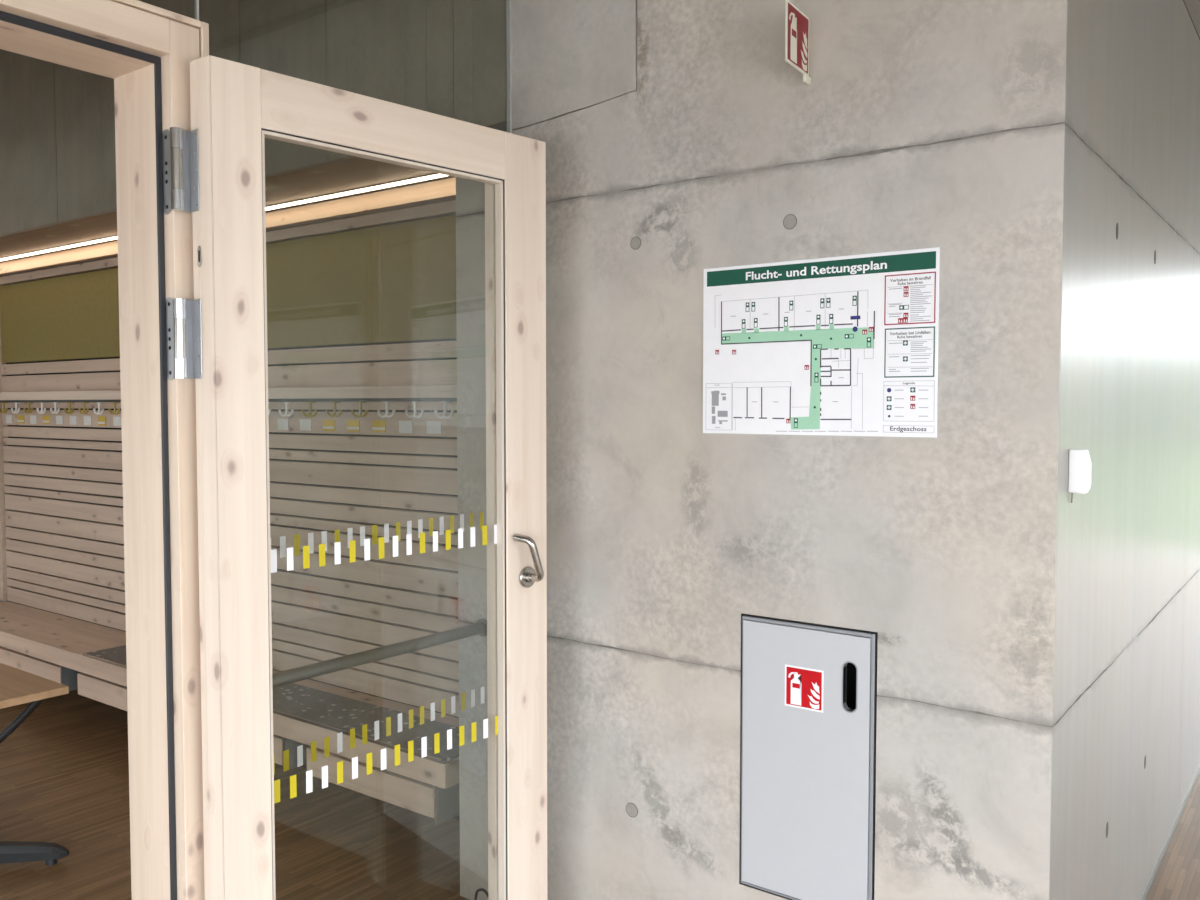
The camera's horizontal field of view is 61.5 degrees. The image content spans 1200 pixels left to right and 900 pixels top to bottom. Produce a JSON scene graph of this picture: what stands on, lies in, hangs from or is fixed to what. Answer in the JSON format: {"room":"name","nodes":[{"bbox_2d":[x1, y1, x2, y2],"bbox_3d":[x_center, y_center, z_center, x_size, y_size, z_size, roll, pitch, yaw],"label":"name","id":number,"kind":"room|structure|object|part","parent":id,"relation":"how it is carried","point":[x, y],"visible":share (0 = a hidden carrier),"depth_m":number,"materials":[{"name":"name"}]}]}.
{"room":"school corridor","nodes":[
{"label":"school corridor","id":0,"kind":"room"},
{"bbox_2d":[0,0,1067,899],"bbox_3d":[-1.312,-0.369,4.069,6.014,3.450,0.530,2,3,37],"label":"wall","id":1,"kind":"structure","parent":0,"point":[681,138],"depth_m":2.55,"materials":[{"name":"concrete"}]},
{"bbox_3d":[-2.873,-1.588,4.859,0.378,1.085,0.008,2,3,37],"label":"concrete panel","id":2,"kind":"part","parent":1,"relation":"part of","materials":[{"name":"grey concrete"}]},
{"bbox_3d":[-2.586,-1.579,4.643,0.338,1.085,0.010,2,3,37],"label":"concrete panel","id":3,"kind":"part","parent":1,"relation":"part of","materials":[{"name":"grey concrete"}]},
{"bbox_3d":[-2.281,-1.568,4.417,0.418,1.085,0.009,2,3,37],"label":"concrete panel","id":4,"kind":"part","parent":1,"relation":"part of","materials":[{"name":"grey concrete"}]},
{"bbox_3d":[-1.985,-1.558,4.195,0.318,1.085,0.010,2,3,37],"label":"concrete panel","id":5,"kind":"part","parent":1,"relation":"part of","materials":[{"name":"grey concrete"}]},
{"bbox_3d":[-1.712,-1.549,3.992,0.358,1.085,0.009,2,3,37],"label":"concrete panel","id":6,"kind":"part","parent":1,"relation":"part of","materials":[{"name":"grey concrete"}]},
{"bbox_3d":[-1.442,-1.540,3.790,0.312,1.085,0.010,2,3,37],"label":"concrete panel","id":7,"kind":"part","parent":1,"relation":"part of","materials":[{"name":"grey concrete"}]},
{"bbox_2d":[0,156,459,820],"bbox_3d":[-1.955,0.154,4.519,4.112,2.364,0.436,2,3,37],"label":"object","id":8,"kind":"structure","parent":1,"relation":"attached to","point":[361,287],"depth_m":4.10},
{"bbox_3d":[-3.476,-0.100,5.849,0.071,1.948,0.050,2,3,37],"label":"trim","id":9,"kind":"part","parent":8,"relation":"part of","materials":[{"name":"beige wood"}]},
{"bbox_2d":[0,173,447,260],"bbox_3d":[-1.907,-1.015,4.558,4.040,0.013,0.024,2,3,37],"label":"light strip","id":10,"kind":"object","parent":8,"relation":"attached to","point":[433,175],"visible":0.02,"depth_m":3.97,"materials":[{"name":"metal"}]},
{"bbox_2d":[0,385,456,433],"bbox_3d":[-1.861,-0.187,4.569,4.035,0.175,0.100,2,3,37],"label":"coat rack","id":11,"kind":"object","parent":8,"relation":"attached to","point":[419,393],"visible":0.65,"depth_m":3.98,"materials":[{"name":"white"}]},
{"bbox_2d":[0,601,459,825],"bbox_3d":[-1.959,1.048,4.545,3.963,0.225,0.402,2,3,37],"label":"bench","id":12,"kind":"object","parent":8,"relation":"attached to","point":[26,632],"visible":0.53,"depth_m":3.85,"materials":[{"name":"beige wood"}]},
{"bbox_2d":[83,645,458,763],"bbox_3d":[-1.345,0.955,4.003,2.310,0.010,0.272,2,3,37],"label":"grate","id":13,"kind":"object","parent":12,"relation":"on","point":[333,712],"visible":0.5,"depth_m":3.65,"materials":[{"name":"metal"}]},
{"bbox_3d":[-1.119,-1.529,3.550,0.490,1.085,0.009,2,3,37],"label":"concrete panel","id":14,"kind":"part","parent":1,"relation":"part of","materials":[{"name":"grey concrete"}]},
{"bbox_2d":[194,0,511,774],"bbox_3d":[-1.611,0.043,1.163,0.028,2.890,4.510,2,3,37],"label":"window","id":15,"kind":"structure","parent":1,"relation":"in","point":[196,2],"depth_m":2.61,"materials":[{"name":"clear glass"}]},
{"bbox_3d":[-0.728,-1.516,3.259,0.481,1.085,0.008,2,3,37],"label":"concrete panel","id":16,"kind":"part","parent":1,"relation":"part of","materials":[{"name":"grey concrete"}]},
{"bbox_2d":[272,619,486,687],"bbox_3d":[-0.656,0.557,2.655,0.057,0.054,1.016,2,3,37],"label":"handrail","id":17,"kind":"object","parent":1,"relation":"attached to","point":[313,670],"visible":0.52,"depth_m":2.71,"materials":[{"name":"metal"}]},
{"bbox_3d":[-0.488,-1.508,3.079,0.114,1.085,0.008,2,3,37],"label":"concrete panel","id":18,"kind":"part","parent":1,"relation":"part of","materials":[{"name":"grey concrete"}]},
{"bbox_3d":[-0.408,-1.505,3.020,0.082,1.085,0.008,2,3,37],"label":"concrete panel","id":19,"kind":"part","parent":1,"relation":"part of","materials":[{"name":"grey concrete"}]},
{"bbox_3d":[-0.322,-1.502,2.954,0.130,1.085,0.010,2,3,37],"label":"concrete panel","id":20,"kind":"part","parent":1,"relation":"part of","materials":[{"name":"grey concrete"}]},
{"bbox_3d":[-0.084,-1.185,2.790,0.457,0.524,0.011,2,3,37],"label":"concrete panel","id":21,"kind":"part","parent":1,"relation":"part of","materials":[{"name":"grey concrete"}]},
{"bbox_3d":[0.253,0.986,2.636,1.721,0.873,0.010,2,3,37],"label":"concrete panel","id":22,"kind":"part","parent":1,"relation":"part of","materials":[{"name":"grey concrete"}]},
{"bbox_3d":[0.253,-0.068,2.589,1.721,1.246,0.010,2,3,37],"label":"concrete panel","id":23,"kind":"part","parent":1,"relation":"part of","materials":[{"name":"grey concrete"}]},
{"bbox_3d":[0.253,-1.060,2.544,1.721,0.751,0.010,2,3,37],"label":"concrete panel","id":24,"kind":"part","parent":1,"relation":"part of","materials":[{"name":"grey concrete"}]},
{"bbox_2d":[785,0,810,84],"bbox_3d":[0.453,-0.929,2.304,0.008,0.153,0.141,2,3,33],"label":"sign","id":25,"kind":"object","parent":1,"relation":"attached to","point":[796,22],"visible":1,"depth_m":2.30,"materials":[{"name":"red plastic"}]},
{"bbox_2d":[740,614,877,899],"bbox_3d":[0.545,0.757,2.505,0.351,0.689,0.176,2,3,37],"label":"fire extinguisher cabinet","id":26,"kind":"object","parent":1,"relation":"attached to","point":[809,690],"visible":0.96,"depth_m":2.43,"materials":[{"name":"white metal"}]},
{"bbox_2d":[703,247,939,437],"bbox_3d":[0.501,-0.243,2.386,0.596,0.416,0.005,2,3,37],"label":"sign","id":27,"kind":"object","parent":1,"relation":"attached to","point":[840,345],"visible":1,"depth_m":2.36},
{"bbox_2d":[0,689,1199,899],"bbox_3d":[0.750,1.365,5.248,11.000,0.120,13.800,2,3,37],"label":"floor","id":28,"kind":"structure","parent":0,"point":[64,770],"depth_m":3.66,"materials":[{"name":"brown wood"}]},
{"bbox_2d":[0,663,68,865],"bbox_3d":[-2.278,1.092,3.312,0.720,0.600,0.720,2,3,37],"label":"table","id":29,"kind":"object","parent":28,"relation":"on","point":[17,686],"visible":1,"depth_m":3.35,"materials":[{"name":"brown wood"}]},
{"bbox_3d":[-2.043,0.955,3.340,0.393,0.291,0.026,0,3,-8],"label":"arm","id":30,"kind":"part","parent":29,"relation":"part of"},
{"bbox_2d":[0,0,208,899],"bbox_3d":[-1.200,0.303,1.745,0.200,2.318,1.073,2,3,37],"label":"door frame","id":31,"kind":"structure","parent":28,"relation":"on","point":[148,50],"depth_m":2.07,"materials":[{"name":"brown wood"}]},
{"bbox_3d":[-0.931,0.293,2.142,0.157,2.302,0.076,2,3,37],"label":"post","id":32,"kind":"part","parent":31,"relation":"part of","materials":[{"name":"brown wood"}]},
{"bbox_3d":[-0.849,0.295,2.087,0.040,2.302,0.064,2,3,37],"label":"post","id":33,"kind":"part","parent":31,"relation":"part of","materials":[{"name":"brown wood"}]},
{"bbox_2d":[162,55,546,899],"bbox_3d":[-0.488,0.319,2.341,0.952,2.208,0.138,-2,4,-43],"label":"door","id":34,"kind":"structure","parent":31,"relation":"attached to","point":[214,171],"depth_m":2.10,"materials":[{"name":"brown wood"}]},
{"bbox_3d":[-0.868,-0.557,2.022,0.025,0.169,0.002,2,3,37],"label":"frame plate","id":35,"kind":"part","parent":34,"relation":"part of","materials":[{"name":"metal"}]},
{"bbox_3d":[-0.868,-0.225,2.037,0.025,0.167,0.002,2,3,37],"label":"frame plate","id":36,"kind":"part","parent":34,"relation":"part of","materials":[{"name":"metal"}]},
{"bbox_3d":[-0.807,-0.555,2.006,0.038,0.160,0.002,2,4,44],"label":"plate","id":37,"kind":"part","parent":34,"relation":"part of","materials":[{"name":"metal"}]},
{"bbox_3d":[-0.807,-0.222,2.021,0.038,0.158,0.002,2,4,44],"label":"plate","id":38,"kind":"part","parent":34,"relation":"part of","materials":[{"name":"metal"}]},
{"bbox_3d":[-0.796,-0.385,2.004,0.015,0.042,0.001,2,4,44],"label":"keeper plate","id":39,"kind":"part","parent":34,"relation":"part of","materials":[{"name":"metal"}]},
{"bbox_3d":[-0.487,-0.725,2.306,0.070,0.118,0.653,2,4,44],"label":"rail","id":40,"kind":"part","parent":34,"relation":"part of","materials":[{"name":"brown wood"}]},
{"bbox_3d":[-0.181,0.277,2.575,0.060,0.127,0.065,2,4,44],"label":"handle","id":41,"kind":"part","parent":34,"relation":"part of","materials":[{"name":"metal"}]},
{"bbox_2d":[474,888,487,899],"bbox_3d":[-0.309,1.329,2.859,0.102,0.167,0.070,2,3,37],"label":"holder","id":42,"kind":"object","parent":28,"relation":"on","point":[479,889],"visible":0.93,"depth_m":2.87,"materials":[{"name":"metal"}]},
{"bbox_2d":[1049,0,1199,899],"bbox_3d":[3.594,-0.176,5.883,0.315,2.900,9.268,2,3,37],"label":"wall","id":43,"kind":"structure","parent":0,"point":[1126,725],"depth_m":2.73,"materials":[{"name":"concrete"}]},
{"bbox_2d":[1068,449,1091,502],"bbox_3d":[1.026,0.057,2.155,0.042,0.116,0.027,2,3,37],"label":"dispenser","id":44,"kind":"object","parent":43,"relation":"attached to","point":[1080,465],"visible":1,"depth_m":2.14,"materials":[{"name":"white plastic"}]},
{"bbox_3d":[1.555,0.972,2.949,0.010,0.873,2.047,2,3,37],"label":"concrete panel","id":45,"kind":"part","parent":43,"relation":"part of","materials":[{"name":"grey concrete"}]},
{"bbox_3d":[1.555,-0.081,2.901,0.010,1.244,2.047,2,3,37],"label":"concrete panel","id":46,"kind":"part","parent":43,"relation":"part of","materials":[{"name":"grey concrete"}]},
{"bbox_3d":[1.555,-1.075,2.856,0.010,0.753,2.047,2,3,37],"label":"concrete panel","id":47,"kind":"part","parent":43,"relation":"part of","materials":[{"name":"grey concrete"}]},
{"bbox_2d":[1141,764,1199,899],"bbox_3d":[3.725,1.271,5.856,0.008,0.012,9.260,2,3,37],"label":"baseboard","id":48,"kind":"structure","parent":43,"relation":"attached to","point":[1170,836],"depth_m":3.56,"materials":[{"name":"metal"}]},
{"bbox_3d":[2.772,0.899,4.577,0.010,0.871,2.018,2,3,37],"label":"concrete panel","id":49,"kind":"part","parent":43,"relation":"part of","materials":[{"name":"grey concrete"}]},
{"bbox_3d":[2.772,-0.155,4.530,0.010,1.245,2.018,2,3,37],"label":"concrete panel","id":50,"kind":"part","parent":43,"relation":"part of","materials":[{"name":"grey concrete"}]},
{"bbox_3d":[2.772,-1.149,4.485,0.010,0.754,2.018,2,3,37],"label":"concrete panel","id":51,"kind":"part","parent":43,"relation":"part of","materials":[{"name":"grey concrete"}]},
{"bbox_2d":[1184,0,1199,36],"bbox_3d":[0.750,-1.917,5.100,11.000,0.650,13.800,2,3,37],"label":"ceiling","id":52,"kind":"structure","parent":0,"point":[1193,6],"depth_m":3.50,"materials":[{"name":"grey concrete"}]}
]}

